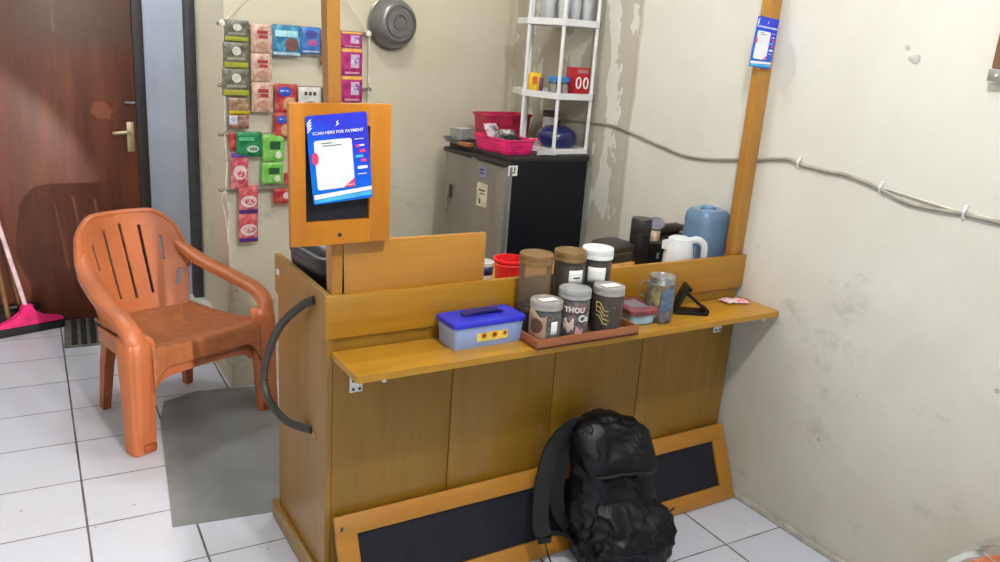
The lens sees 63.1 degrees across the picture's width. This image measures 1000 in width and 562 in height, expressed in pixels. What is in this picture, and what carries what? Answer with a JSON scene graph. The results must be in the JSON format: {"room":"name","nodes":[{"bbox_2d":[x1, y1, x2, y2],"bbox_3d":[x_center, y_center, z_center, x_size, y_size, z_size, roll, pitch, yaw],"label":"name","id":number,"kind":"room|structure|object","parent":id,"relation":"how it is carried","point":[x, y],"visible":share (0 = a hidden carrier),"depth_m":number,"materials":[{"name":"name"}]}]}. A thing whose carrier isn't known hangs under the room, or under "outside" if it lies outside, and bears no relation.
{"room":"small coffee shop","nodes":[
{"label":"small coffee shop","id":0,"kind":"room"},
{"bbox_2d":[141,0,204,295],"bbox_3d":[-1.753,-1.177,4.164,3.580,2.750,0.100,-6,19,-31],"label":"wall","id":1,"kind":"structure","parent":0,"point":[162,22],"depth_m":4.22,"materials":[{"name":"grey paint"}]},
{"bbox_2d":[0,0,142,319],"bbox_3d":[-2.188,-0.764,3.912,0.862,2.030,0.096,-6,19,-31],"label":"door","id":2,"kind":"structure","parent":1,"relation":"in","point":[69,147],"depth_m":3.98,"materials":[{"name":"brown wood"}]},
{"bbox_2d":[130,0,153,292],"bbox_3d":[-1.830,-0.823,4.148,0.050,2.070,0.075,-6,19,-31],"label":"trim","id":3,"kind":"structure","parent":1,"relation":"attached to","point":[135,5],"depth_m":4.10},
{"bbox_2d":[195,0,517,387],"bbox_3d":[-0.613,-0.980,3.772,1.410,2.750,0.520,-6,19,-31],"label":"wall","id":4,"kind":"structure","parent":0,"point":[458,61],"depth_m":3.66,"materials":[{"name":"paint"}]},
{"bbox_2d":[182,0,203,297],"bbox_3d":[-1.368,-1.117,3.579,0.045,2.485,0.050,-6,19,-31],"label":"trim","id":5,"kind":"structure","parent":4,"relation":"attached to","point":[188,9],"depth_m":3.69,"materials":[{"name":"metal"}]},
{"bbox_2d":[189,294,216,362],"bbox_3d":[-1.419,0.227,3.881,0.066,0.265,0.270,-6,19,-31],"label":"trim","id":6,"kind":"structure","parent":4,"relation":"attached to","point":[200,300],"depth_m":3.87,"materials":[{"name":"paint"}]},
{"bbox_2d":[273,188,287,203],"bbox_3d":[-0.919,-0.358,3.442,0.079,0.064,0.011,-8,20,-35],"label":"sachet","id":7,"kind":"object","parent":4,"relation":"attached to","point":[280,196],"visible":0.83,"depth_m":3.43,"materials":[{"name":"red plastic"}]},
{"bbox_2d":[216,0,371,243],"bbox_3d":[-0.837,-0.753,3.381,0.670,1.182,0.032,-8,20,-35],"label":"hanger","id":8,"kind":"object","parent":4,"relation":"attached to","point":[221,22],"depth_m":3.31,"materials":[{"name":"multicoloured plastic"}]},
{"bbox_2d":[229,132,235,149],"bbox_3d":[-1.071,-0.559,3.262,0.028,0.072,0.010,-8,20,-35],"label":"sachet","id":9,"kind":"object","parent":8,"relation":"hanging from","point":[232,135],"visible":1,"depth_m":3.26,"materials":[{"name":"red plastic"}]},
{"bbox_2d":[223,90,248,95],"bbox_3d":[-1.040,-0.744,3.214,0.102,0.021,0.007,-8,20,-35],"label":"print","id":10,"kind":"object","parent":8,"relation":"attached to","point":[225,92],"depth_m":3.21},
{"bbox_2d":[224,62,247,67],"bbox_3d":[-1.031,-0.846,3.185,0.095,0.020,0.007,-8,20,-35],"label":"print","id":11,"kind":"object","parent":8,"relation":"on","point":[226,64],"depth_m":3.18},
{"bbox_2d":[232,73,240,82],"bbox_3d":[-1.034,-0.797,3.196,0.037,0.035,0.002,-8,20,-35],"label":"print","id":12,"kind":"object","parent":8,"relation":"on","point":[236,77],"depth_m":3.20},
{"bbox_2d":[225,36,248,41],"bbox_3d":[-1.021,-0.941,3.161,0.092,0.016,0.006,-8,20,-35],"label":"print","id":13,"kind":"object","parent":8,"relation":"on","point":[227,38],"depth_m":3.16},
{"bbox_2d":[230,152,247,188],"bbox_3d":[-1.056,-0.448,3.303,0.070,0.150,0.011,-8,20,-35],"label":"sachet","id":14,"kind":"object","parent":8,"relation":"hanging from","point":[239,164],"visible":1,"depth_m":3.30,"materials":[{"name":"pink plastic"}]},
{"bbox_2d":[231,152,246,157],"bbox_3d":[-1.051,-0.508,3.285,0.067,0.021,0.006,-8,20,-35],"label":"print","id":15,"kind":"object","parent":14,"relation":"on","point":[233,154],"depth_m":3.28},
{"bbox_2d":[233,165,246,179],"bbox_3d":[-1.055,-0.440,3.303,0.056,0.059,0.005,-8,20,-35],"label":"print","id":16,"kind":"object","parent":14,"relation":"attached to","point":[237,169],"depth_m":3.30},
{"bbox_2d":[236,132,260,156],"bbox_3d":[-1.015,-0.553,3.293,0.103,0.101,0.011,-8,20,-35],"label":"sachet","id":17,"kind":"object","parent":8,"relation":"hanging from","point":[248,144],"visible":1,"depth_m":3.29,"materials":[{"name":"green plastic"}]},
{"bbox_2d":[240,237,257,241],"bbox_3d":[-1.050,-0.172,3.405,0.078,0.017,0.006,-8,20,-35],"label":"print","id":18,"kind":"object","parent":8,"relation":"attached to","point":[242,239],"depth_m":3.40},
{"bbox_2d":[241,224,256,235],"bbox_3d":[-1.046,-0.213,3.391,0.070,0.049,0.005,-8,20,-35],"label":"print","id":19,"kind":"object","parent":8,"relation":"on","point":[246,229],"depth_m":3.39},
{"bbox_2d":[240,209,257,213],"bbox_3d":[-1.040,-0.288,3.372,0.077,0.017,0.006,-8,20,-35],"label":"print","id":20,"kind":"object","parent":8,"relation":"on","point":[242,211],"depth_m":3.37},
{"bbox_2d":[241,196,256,206],"bbox_3d":[-1.036,-0.328,3.359,0.069,0.048,0.005,-8,20,-35],"label":"print","id":21,"kind":"object","parent":8,"relation":"on","point":[244,199],"depth_m":3.36},
{"bbox_2d":[256,71,268,78],"bbox_3d":[-0.950,-0.824,3.252,0.052,0.030,0.002,-8,20,-35],"label":"print","id":22,"kind":"object","parent":8,"relation":"on","point":[261,74],"depth_m":3.25},
{"bbox_2d":[256,42,268,49],"bbox_3d":[-0.941,-0.931,3.222,0.052,0.030,0.003,-8,20,-36],"label":"print","id":23,"kind":"object","parent":8,"relation":"on","point":[259,45],"depth_m":3.22},
{"bbox_2d":[257,101,268,108],"bbox_3d":[-0.956,-0.711,3.286,0.052,0.032,0.003,-8,20,-36],"label":"print","id":24,"kind":"object","parent":8,"relation":"attached to","point":[260,104],"depth_m":3.29},
{"bbox_2d":[270,141,280,149],"bbox_3d":[-0.928,-0.560,3.360,0.046,0.033,0.003,-8,20,-35],"label":"print","id":25,"kind":"object","parent":8,"relation":"attached to","point":[273,144],"depth_m":3.36},
{"bbox_2d":[277,115,286,123],"bbox_3d":[-0.896,-0.664,3.349,0.048,0.034,0.003,-8,20,-35],"label":"print","id":26,"kind":"object","parent":8,"relation":"on","point":[281,119],"depth_m":3.35},
{"bbox_2d":[278,87,291,95],"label":"print","id":27,"kind":"object","parent":8,"relation":"on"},
{"bbox_2d":[272,24,300,56],"bbox_3d":[-0.858,-0.968,3.278,0.118,0.121,0.011,-8,20,-36],"label":"sachet","id":28,"kind":"object","parent":8,"relation":"hanging from","point":[286,39],"visible":1,"depth_m":3.27,"materials":[{"name":"teal plastic"}]},
{"bbox_2d":[273,51,299,55],"bbox_3d":[-0.861,-0.919,3.291,0.113,0.012,0.006,-8,20,-35],"label":"print","id":29,"kind":"object","parent":28,"relation":"attached to","point":[276,53],"depth_m":3.29},
{"bbox_2d":[275,30,297,37],"bbox_3d":[-0.856,-0.993,3.267,0.094,0.024,0.004,-7,20,-35],"label":"print","id":30,"kind":"object","parent":28,"relation":"attached to","point":[278,33],"depth_m":3.27},
{"bbox_2d":[285,38,297,50],"bbox_3d":[-0.841,-0.955,3.289,0.059,0.052,0.003,-9,21,-38],"label":"print","id":31,"kind":"object","parent":28,"relation":"on","point":[291,44],"depth_m":3.29},
{"bbox_2d":[283,97,295,109],"bbox_3d":[-0.866,-0.728,3.351,0.057,0.056,0.004,-9,21,-39],"label":"print","id":32,"kind":"object","parent":8,"relation":"on","point":[285,99],"depth_m":3.34},
{"bbox_2d":[298,87,320,102],"bbox_3d":[-0.794,-0.757,3.400,0.098,0.103,0.011,-8,20,-36],"label":"sachet","id":33,"kind":"object","parent":8,"relation":"hanging from","point":[305,94],"visible":0.71,"depth_m":3.39,"materials":[{"name":"plastic"}]},
{"bbox_2d":[301,26,319,54],"bbox_3d":[-0.774,-0.985,3.336,0.082,0.107,0.011,-8,20,-35],"label":"sachet","id":34,"kind":"object","parent":8,"relation":"hanging from","point":[310,36],"visible":1,"depth_m":3.33,"materials":[{"name":"blue plastic"}]},
{"bbox_2d":[306,31,316,38],"bbox_3d":[-0.770,-1.006,3.326,0.051,0.031,0.002,-8,20,-35],"label":"print","id":35,"kind":"object","parent":34,"relation":"attached to","point":[309,34],"depth_m":3.33},
{"bbox_2d":[342,76,361,79],"bbox_3d":[-0.632,-0.869,3.484,0.095,0.013,0.006,-8,20,-35],"label":"print","id":36,"kind":"object","parent":8,"relation":"on","point":[343,77],"depth_m":3.48},
{"bbox_2d":[342,48,361,52],"bbox_3d":[-0.626,-0.978,3.451,0.094,0.013,0.006,-8,20,-35],"label":"print","id":37,"kind":"object","parent":8,"relation":"on","point":[344,50],"depth_m":3.45},
{"bbox_2d":[342,31,361,34],"bbox_3d":[-0.623,-1.046,3.430,0.094,0.008,0.006,-8,20,-35],"label":"print","id":38,"kind":"object","parent":8,"relation":"on","point":[343,32],"depth_m":3.43},
{"bbox_2d":[351,82,358,94],"bbox_3d":[-0.624,-0.828,3.500,0.040,0.054,0.003,-8,20,-35],"label":"print","id":39,"kind":"object","parent":8,"relation":"on","point":[353,92],"depth_m":3.50},
{"bbox_2d":[351,54,358,67],"bbox_3d":[-0.617,-0.936,3.468,0.039,0.055,0.003,-8,20,-35],"label":"print","id":40,"kind":"object","parent":8,"relation":"on","point":[353,65],"depth_m":3.46},
{"bbox_2d":[368,0,416,49],"bbox_3d":[-0.457,-1.129,3.522,0.226,0.252,0.098,-8,20,-35],"label":"pan","id":41,"kind":"object","parent":4,"relation":"hanging from","point":[392,24],"visible":1,"depth_m":3.48,"materials":[{"name":"metal"}]},
{"bbox_2d":[0,317,831,561],"bbox_3d":[-0.349,0.791,2.860,4.400,0.100,6.200,-6,19,-31],"label":"floor","id":42,"kind":"structure","parent":0,"point":[71,490],"depth_m":2.75,"materials":[{"name":"tile"}]},
{"bbox_2d":[0,266,10,319],"bbox_3d":[-2.429,-0.319,3.852,0.138,1.176,0.022,4,16,-1],"label":"wooden stick","id":43,"kind":"object","parent":42,"relation":"on","point":[2,286],"visible":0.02,"depth_m":3.96,"materials":[{"name":"brown wood"}]},
{"bbox_2d":[0,218,41,322],"bbox_3d":[-2.367,-0.359,3.889,0.259,1.251,0.073,-8,20,-36],"label":"broom","id":44,"kind":"object","parent":42,"relation":"on","point":[14,308],"visible":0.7,"depth_m":4.00,"materials":[{"name":"pink plastic"}]},
{"bbox_2d":[0,223,64,338],"bbox_3d":[-2.312,-0.345,3.831,0.047,1.262,0.399,18,21,40],"label":"squeegee","id":45,"kind":"object","parent":42,"relation":"on","point":[27,320],"visible":1,"depth_m":3.97,"materials":[{"name":"pink plastic"}]},
{"bbox_2d":[64,318,100,347],"bbox_3d":[-1.984,0.244,4.126,0.400,0.016,0.400,-4,18,-27],"label":"door mat","id":46,"kind":"object","parent":42,"relation":"on","point":[82,332],"visible":0.35,"depth_m":4.04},
{"bbox_2d":[73,208,277,456],"bbox_3d":[-1.350,0.145,3.264,0.644,0.771,0.645,16,20,34],"label":"plastic chair","id":47,"kind":"object","parent":42,"relation":"on","point":[158,335],"visible":0.99,"depth_m":3.25,"materials":[{"name":"plastic"}]},
{"bbox_2d":[160,386,279,526],"bbox_3d":[-1.044,0.621,3.089,0.544,0.002,1.049,-6,19,-31],"label":"floor mat","id":48,"kind":"object","parent":42,"relation":"on","point":[221,451],"visible":0.69,"depth_m":3.00,"materials":[{"name":"grey plastic"}]},
{"bbox_2d":[442,141,588,260],"bbox_3d":[0.029,-0.054,3.709,0.452,1.100,0.476,-7,20,-34],"label":"refrigerator","id":49,"kind":"object","parent":42,"relation":"on","point":[540,207],"visible":0.51,"depth_m":3.43,"materials":[{"name":"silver metal"}]},
{"bbox_2d":[444,184,451,211],"bbox_3d":[-0.233,-0.367,3.616,0.029,0.124,0.029,-6,19,-31],"label":"handle","id":50,"kind":"object","parent":49,"relation":"attached to","point":[449,195],"visible":1,"depth_m":3.62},
{"bbox_2d":[442,135,475,143],"bbox_3d":[-0.178,-0.624,3.601,0.110,0.023,0.135,-8,20,-37],"label":"metal tray","id":51,"kind":"object","parent":49,"relation":"on","point":[455,138],"visible":0.75,"depth_m":3.58,"materials":[{"name":"metal"}]},
{"bbox_2d":[450,127,470,138],"bbox_3d":[-0.177,-0.646,3.595,0.070,0.061,0.090,-8,20,-36],"label":"tub","id":52,"kind":"object","parent":51,"relation":"on","point":[465,131],"visible":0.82,"depth_m":3.60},
{"bbox_2d":[476,182,487,207],"bbox_3d":[-0.076,-0.360,3.407,0.003,0.098,0.078,-7,20,-34],"label":"note","id":53,"kind":"object","parent":49,"relation":"attached to","point":[481,198],"visible":1,"depth_m":3.40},
{"bbox_2d":[479,165,486,178],"bbox_3d":[-0.073,-0.455,3.382,0.004,0.050,0.055,-7,20,-34],"label":"magnet","id":54,"kind":"object","parent":49,"relation":"attached to","point":[482,169],"visible":1,"depth_m":3.38},
{"bbox_2d":[473,111,532,137],"bbox_3d":[0.010,-0.719,3.793,0.265,0.125,0.133,-7,20,-35],"label":"plastic basket","id":55,"kind":"object","parent":49,"relation":"on","point":[504,120],"visible":0.66,"depth_m":3.73,"materials":[{"name":"plastic"}]},
{"bbox_2d":[474,132,535,154],"bbox_3d":[0.017,-0.576,3.415,0.153,0.062,0.260,-8,20,-37],"label":"plastic basket","id":56,"kind":"object","parent":49,"relation":"on","point":[502,146],"visible":0.9,"depth_m":3.34,"materials":[{"name":"plastic"}]},
{"bbox_2d":[484,123,497,136],"bbox_3d":[-0.027,-0.622,3.451,0.054,0.089,0.085,16,20,36],"label":"pouch","id":57,"kind":"object","parent":56,"relation":"in","point":[490,128],"visible":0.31,"depth_m":3.43,"materials":[{"name":"white plastic"}]},
{"bbox_2d":[495,129,515,138],"bbox_3d":[0.024,-0.597,3.399,0.088,0.067,0.081,2,16,-7],"label":"pouch","id":58,"kind":"object","parent":56,"relation":"in","point":[499,133],"visible":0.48,"depth_m":3.40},
{"bbox_2d":[502,135,521,147],"bbox_3d":[0.067,-0.577,3.360,0.088,0.042,0.098,-10,22,-41],"label":"pouch","id":59,"kind":"object","parent":56,"relation":"in","point":[514,137],"visible":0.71,"depth_m":3.35,"materials":[{"name":"black plastic"}]},
{"bbox_2d":[508,166,517,175],"bbox_3d":[0.052,-0.445,3.291,0.046,0.042,0.003,-7,19,-33],"label":"label","id":60,"kind":"object","parent":49,"relation":"attached to","point":[515,168],"visible":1,"depth_m":3.29,"materials":[{"name":"white paper"}]},
{"bbox_2d":[537,150,555,155],"bbox_3d":[0.187,-0.532,3.378,0.091,0.021,0.032,-4,18,-25],"label":"cable bundle","id":61,"kind":"object","parent":49,"relation":"on","point":[539,152],"visible":1,"depth_m":3.38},
{"bbox_2d":[512,0,601,153],"bbox_3d":[0.213,-0.981,3.487,0.238,0.819,0.370,-6,19,-31],"label":"rack","id":62,"kind":"object","parent":49,"relation":"on","point":[531,20],"visible":0.81,"depth_m":3.42,"materials":[{"name":"plastic"}]},
{"bbox_2d":[527,72,543,90],"bbox_3d":[0.153,-0.851,3.495,0.067,0.087,0.029,2,16,-7],"label":"snack packet","id":63,"kind":"object","parent":62,"relation":"on","point":[535,81],"visible":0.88,"depth_m":3.49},
{"bbox_2d":[540,0,544,16],"bbox_3d":[0.192,-1.137,3.417,0.049,0.095,0.049,-6,19,-31],"label":"drinking glass","id":64,"kind":"object","parent":62,"relation":"on","point":[542,6],"visible":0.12,"depth_m":3.40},
{"bbox_2d":[544,0,556,17],"bbox_3d":[0.206,-1.116,3.347,0.049,0.095,0.049,-6,19,-31],"label":"drinking glass","id":65,"kind":"object","parent":62,"relation":"on","point":[550,5],"visible":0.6,"depth_m":3.33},
{"bbox_2d":[543,110,559,126],"bbox_3d":[0.225,-0.690,3.662,0.074,0.150,0.074,6,16,7],"label":"jar","id":66,"kind":"object","parent":62,"relation":"on","point":[548,115],"visible":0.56,"depth_m":3.62,"materials":[{"name":"plastic"}]},
{"bbox_2d":[548,76,563,92],"bbox_3d":[0.234,-0.821,3.427,0.066,0.078,0.066,6,16,7],"label":"tub","id":67,"kind":"object","parent":62,"relation":"on","point":[552,87],"visible":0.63,"depth_m":3.40,"materials":[{"name":"plastic"}]},
{"bbox_2d":[537,120,576,148],"bbox_3d":[0.248,-0.639,3.540,0.176,0.123,0.176,-6,19,-31],"label":"pot","id":68,"kind":"object","parent":62,"relation":"on","point":[566,138],"visible":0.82,"depth_m":3.48,"materials":[{"name":"plastic"}]},
{"bbox_2d":[555,76,569,92],"bbox_3d":[0.265,-0.831,3.468,0.066,0.078,0.066,6,16,7],"label":"tub","id":69,"kind":"object","parent":62,"relation":"on","point":[566,79],"visible":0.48,"depth_m":3.44,"materials":[{"name":"plastic"}]},
{"bbox_2d":[558,0,570,18],"bbox_3d":[0.260,-1.098,3.301,0.049,0.095,0.049,-6,19,-31],"label":"drinking glass","id":70,"kind":"object","parent":62,"relation":"on","point":[561,2],"visible":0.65,"depth_m":3.28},
{"bbox_2d":[569,0,581,19],"bbox_3d":[0.307,-1.103,3.329,0.049,0.095,0.049,-6,19,-31],"label":"drinking glass","id":71,"kind":"object","parent":62,"relation":"on","point":[575,5],"visible":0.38,"depth_m":3.31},
{"bbox_2d":[566,67,589,93],"bbox_3d":[0.331,-0.847,3.465,0.072,0.120,0.079,-4,18,-27],"label":"carton","id":72,"kind":"object","parent":62,"relation":"on","point":[579,77],"visible":0.87,"depth_m":3.43,"materials":[{"name":"cardboard"}]},
{"bbox_2d":[581,0,593,20],"bbox_3d":[0.358,-1.108,3.360,0.049,0.095,0.049,-6,19,-31],"label":"drinking glass","id":73,"kind":"object","parent":62,"relation":"on","point":[587,5],"visible":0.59,"depth_m":3.34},
{"bbox_2d":[260,0,781,561],"bbox_3d":[0.117,-0.194,2.505,1.594,2.050,0.636,-6,19,-31],"label":"counter","id":74,"kind":"object","parent":42,"relation":"on","point":[374,410],"depth_m":2.35,"materials":[{"name":"brown wood"}]},
{"bbox_2d":[289,245,326,290],"bbox_3d":[-0.452,-0.045,2.359,0.260,0.173,0.337,-8,20,-37],"label":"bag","id":75,"kind":"object","parent":74,"relation":"on","point":[311,260],"visible":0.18,"depth_m":2.26,"materials":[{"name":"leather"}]},
{"bbox_2d":[286,102,391,247],"bbox_3d":[-0.388,-0.259,1.983,0.256,0.342,0.022,-7,19,-31],"label":"sign frame","id":76,"kind":"object","parent":74,"relation":"attached to","point":[364,219],"visible":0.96,"depth_m":1.99,"materials":[{"name":"brown wood"}]},
{"bbox_2d":[305,111,372,204],"bbox_3d":[-0.384,-0.295,1.954,0.170,0.222,0.008,-6,19,-31],"label":"sign","id":77,"kind":"object","parent":76,"relation":"attached to","point":[338,144],"visible":1,"depth_m":1.95,"materials":[{"name":"paper"}]},
{"bbox_2d":[312,153,318,165],"bbox_3d":[-0.436,-0.288,1.921,0.017,0.030,0.001,-12,21,-29],"label":"print","id":78,"kind":"object","parent":77,"relation":"attached to","point":[315,159],"depth_m":1.92},
{"bbox_2d":[436,304,525,350],"bbox_3d":[-0.053,0.122,2.255,0.236,0.091,0.110,-7,19,-33],"label":"storage box","id":79,"kind":"object","parent":74,"relation":"on","point":[497,324],"visible":1,"depth_m":2.21,"materials":[{"name":"blue plastic"}]},
{"bbox_2d":[483,258,493,279],"bbox_3d":[-0.049,-0.010,2.449,0.056,0.106,0.056,-6,19,-31],"label":"cup","id":80,"kind":"object","parent":74,"relation":"on","point":[488,265],"visible":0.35,"depth_m":2.42,"materials":[{"name":"white plastic"}]},
{"bbox_2d":[493,254,526,277],"bbox_3d":[0.030,-0.025,2.537,0.108,0.096,0.108,-6,19,-31],"label":"cup","id":81,"kind":"object","parent":74,"relation":"on","point":[506,265],"visible":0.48,"depth_m":2.50,"materials":[{"name":"plastic"}]},
{"bbox_2d":[516,249,553,332],"bbox_3d":[0.097,0.033,2.337,0.098,0.236,0.098,6,16,7],"label":"canister","id":82,"kind":"object","parent":74,"relation":"on","point":[529,257],"visible":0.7,"depth_m":2.32,"materials":[{"name":"plastic"}]},
{"bbox_2d":[331,296,778,383],"bbox_3d":[0.252,0.152,2.424,1.507,0.018,0.178,-6,19,-31],"label":"shelf","id":83,"kind":"object","parent":74,"relation":"attached to","point":[366,361],"depth_m":2.19,"materials":[{"name":"brown wood"}]},
{"bbox_2d":[551,246,586,296],"bbox_3d":[0.198,0.023,2.398,0.096,0.236,0.096,6,16,7],"label":"canister","id":84,"kind":"object","parent":74,"relation":"on","point":[569,263],"visible":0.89,"depth_m":2.35,"materials":[{"name":"brown plastic"}]},
{"bbox_2d":[519,317,638,350],"bbox_3d":[0.220,0.142,2.365,0.362,0.030,0.138,-6,19,-31],"label":"tray","id":85,"kind":"object","parent":74,"relation":"on","point":[628,328],"visible":0.58,"depth_m":2.29,"materials":[{"name":"brown wood"}]},
{"bbox_2d":[528,294,562,338],"bbox_3d":[0.125,0.110,2.267,0.091,0.124,0.092,6,16,7],"label":"jar","id":86,"kind":"object","parent":85,"relation":"on","point":[545,314],"visible":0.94,"depth_m":2.23,"materials":[{"name":"plastic"}]},
{"bbox_2d":[531,318,541,332],"bbox_3d":[0.099,0.121,2.235,0.039,0.044,0.005,15,20,34],"label":"print","id":87,"kind":"object","parent":86,"relation":"attached to","point":[536,323],"depth_m":2.23},
{"bbox_2d":[558,283,591,335],"bbox_3d":[0.207,0.089,2.312,0.093,0.146,0.094,6,16,7],"label":"jar","id":88,"kind":"object","parent":85,"relation":"on","point":[576,297],"visible":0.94,"depth_m":2.28,"materials":[{"name":"plastic"}]},
{"bbox_2d":[562,317,573,333],"bbox_3d":[0.190,0.126,2.279,0.030,0.048,0.003,10,17,18],"label":"print","id":89,"kind":"object","parent":88,"relation":"attached to","point":[567,322],"depth_m":2.28},
{"bbox_2d":[589,281,625,331],"bbox_3d":[0.312,0.080,2.376,0.093,0.142,0.094,6,16,7],"label":"jar","id":90,"kind":"object","parent":85,"relation":"on","point":[608,296],"visible":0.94,"depth_m":2.34,"materials":[{"name":"grey plastic"}]},
{"bbox_2d":[595,301,614,324],"bbox_3d":[0.301,0.093,2.338,0.057,0.065,0.012,8,17,14],"label":"print","id":91,"kind":"object","parent":90,"relation":"attached to","point":[604,310],"depth_m":2.34},
{"bbox_2d":[582,243,613,324],"bbox_3d":[0.284,0.013,2.450,0.095,0.238,0.095,6,16,7],"label":"canister","id":92,"kind":"object","parent":74,"relation":"on","point":[598,264],"visible":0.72,"depth_m":2.40,"materials":[{"name":"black plastic"}]},
{"bbox_2d":[611,261,634,266],"bbox_3d":[0.395,-0.058,2.844,0.120,0.040,0.120,-8,20,-36],"label":"carton","id":93,"kind":"object","parent":74,"relation":"on","point":[629,262],"visible":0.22,"depth_m":2.79,"materials":[{"name":"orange cardboard"}]},
{"bbox_2d":[591,237,634,263],"bbox_3d":[0.392,-0.110,2.830,0.125,0.065,0.120,-8,20,-37],"label":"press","id":94,"kind":"object","parent":93,"relation":"on","point":[623,249],"visible":0.63,"depth_m":2.79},
{"bbox_2d":[622,297,657,324],"bbox_3d":[0.416,0.094,2.535,0.104,0.055,0.126,-4,18,-27],"label":"lidded box","id":95,"kind":"object","parent":74,"relation":"on","point":[636,310],"visible":0.7,"depth_m":2.49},
{"bbox_2d":[622,312,653,324],"bbox_3d":[0.415,0.104,2.538,0.092,0.034,0.112,-4,18,-27],"label":"tub","id":96,"kind":"object","parent":95,"relation":"in","point":[639,318],"depth_m":2.48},
{"bbox_2d":[629,216,652,264],"bbox_3d":[0.485,-0.127,2.834,0.072,0.189,0.072,-6,19,-31],"label":"flask","id":97,"kind":"object","parent":74,"relation":"on","point":[641,226],"visible":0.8,"depth_m":2.80,"materials":[{"name":"black plastic"}]},
{"bbox_2d":[647,237,664,262],"bbox_3d":[0.557,-0.101,2.932,0.106,0.096,0.091,-4,18,-27],"label":"box","id":98,"kind":"object","parent":74,"relation":"on","point":[655,254],"visible":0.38,"depth_m":2.88,"materials":[{"name":"plastic"}]},
{"bbox_2d":[650,217,664,240],"bbox_3d":[0.553,-0.185,2.902,0.062,0.081,0.058,-2,17,-21],"label":"spice jar","id":99,"kind":"object","parent":98,"relation":"on","point":[658,223],"visible":0.64,"depth_m":2.89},
{"bbox_2d":[638,272,675,323],"bbox_3d":[0.495,0.052,2.533,0.100,0.146,0.089,-9,21,-39],"label":"mug","id":100,"kind":"object","parent":74,"relation":"on","point":[653,296],"visible":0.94,"depth_m":2.51,"materials":[{"name":"glass"}]},
{"bbox_2d":[660,232,681,238],"bbox_3d":[0.636,-0.133,3.064,0.105,0.094,0.085,-7,20,-34],"label":"carton","id":101,"kind":"object","parent":74,"relation":"on","point":[666,236],"visible":0.12,"depth_m":3.02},
{"bbox_2d":[660,222,683,234],"bbox_3d":[0.646,-0.198,3.048,0.140,0.041,0.041,-7,20,-34],"label":"bottle","id":102,"kind":"object","parent":101,"relation":"on","point":[669,228],"visible":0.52,"depth_m":3.02,"materials":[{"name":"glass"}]},
{"bbox_2d":[662,235,707,261],"bbox_3d":[0.625,-0.086,2.807,0.149,0.146,0.112,-9,21,-38],"label":"electric kettle","id":103,"kind":"object","parent":74,"relation":"on","point":[676,247],"visible":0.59,"depth_m":2.76,"materials":[{"name":"white plastic"}]},
{"bbox_2d":[673,282,709,315],"bbox_3d":[0.616,0.058,2.637,0.123,0.094,0.070,4,16,-2],"label":"phone stand","id":104,"kind":"object","parent":74,"relation":"on","point":[685,289],"visible":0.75,"depth_m":2.62,"materials":[{"name":"black plastic"}]},
{"bbox_2d":[682,204,729,258],"bbox_3d":[0.730,-0.153,2.905,0.138,0.235,0.125,-6,19,-31],"label":"water jug","id":105,"kind":"object","parent":74,"relation":"on","point":[710,223],"visible":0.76,"depth_m":2.85,"materials":[{"name":"blue plastic"}]},
{"bbox_2d":[717,297,749,302],"bbox_3d":[0.803,0.066,2.800,0.106,0.011,0.074,-3,18,-23],"label":"packet","id":106,"kind":"object","parent":74,"relation":"on","point":[726,299],"visible":1,"depth_m":2.79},
{"bbox_2d":[749,16,778,68],"bbox_3d":[0.849,-0.764,2.612,0.108,0.161,0.005,-6,19,-31],"label":"card","id":107,"kind":"object","parent":74,"relation":"attached to","point":[766,27],"visible":1,"depth_m":2.61,"materials":[{"name":"paper"}]},
{"bbox_2d":[332,423,733,561],"bbox_3d":[0.197,0.721,2.608,1.490,0.254,0.126,-6,19,-31],"label":"leaning board","id":108,"kind":"object","parent":42,"relation":"on","point":[490,520],"visible":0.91,"depth_m":2.47,"materials":[{"name":"brown wood"}]},
{"bbox_2d":[532,408,678,561],"bbox_3d":[0.315,0.655,2.497,0.464,0.451,0.293,-2,17,-19],"label":"backpack","id":109,"kind":"object","parent":42,"relation":"on","point":[615,513],"visible":1,"depth_m":2.46,"materials":[{"name":"black fabric"}]},
{"bbox_2d":[947,544,999,561],"bbox_3d":[1.260,0.870,2.092,0.234,0.407,0.200,-4,18,-25],"label":"pack","id":110,"kind":"object","parent":42,"relation":"on","point":[975,552],"visible":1,"depth_m":2.08},
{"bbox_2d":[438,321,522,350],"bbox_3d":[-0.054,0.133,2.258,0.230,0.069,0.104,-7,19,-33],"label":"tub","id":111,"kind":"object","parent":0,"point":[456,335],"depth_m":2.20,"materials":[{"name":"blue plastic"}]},
{"bbox_2d":[510,0,999,561],"bbox_3d":[0.741,-0.675,3.059,0.120,2.750,6.200,-6,19,-31],"label":"wall","id":112,"kind":"structure","parent":0,"point":[863,416],"depth_m":2.53,"materials":[{"name":"paint"}]},
{"bbox_2d":[558,118,999,224],"bbox_3d":[0.865,-0.405,2.767,0.016,0.089,2.451,-6,19,-31],"label":"cable","id":113,"kind":"object","parent":112,"relation":"attached to","point":[879,188],"visible":0.97,"depth_m":2.45,"materials":[{"name":"white plastic"}]},
{"bbox_2d":[733,489,845,561],"bbox_3d":[1.183,0.951,2.470,0.012,0.024,3.500,-6,19,-31],"label":"baseboard","id":114,"kind":"structure","parent":112,"relation":"attached to","point":[738,496],"depth_m":2.77,"materials":[{"name":"tile"}]},
{"bbox_2d":[905,45,920,63],"bbox_3d":[1.149,-0.632,2.267,0.003,0.051,0.053,-6,19,-31],"label":"wall patch","id":115,"kind":"object","parent":112,"relation":"attached to","point":[914,59],"visible":1,"depth_m":2.26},
{"bbox_2d":[987,34,999,81],"bbox_3d":[1.341,-0.749,1.894,0.036,0.571,0.266,-6,19,-31],"label":"board","id":116,"kind":"object","parent":112,"relation":"attached to","point":[993,74],"visible":1,"depth_m":2.05,"materials":[{"name":"brown wood"}]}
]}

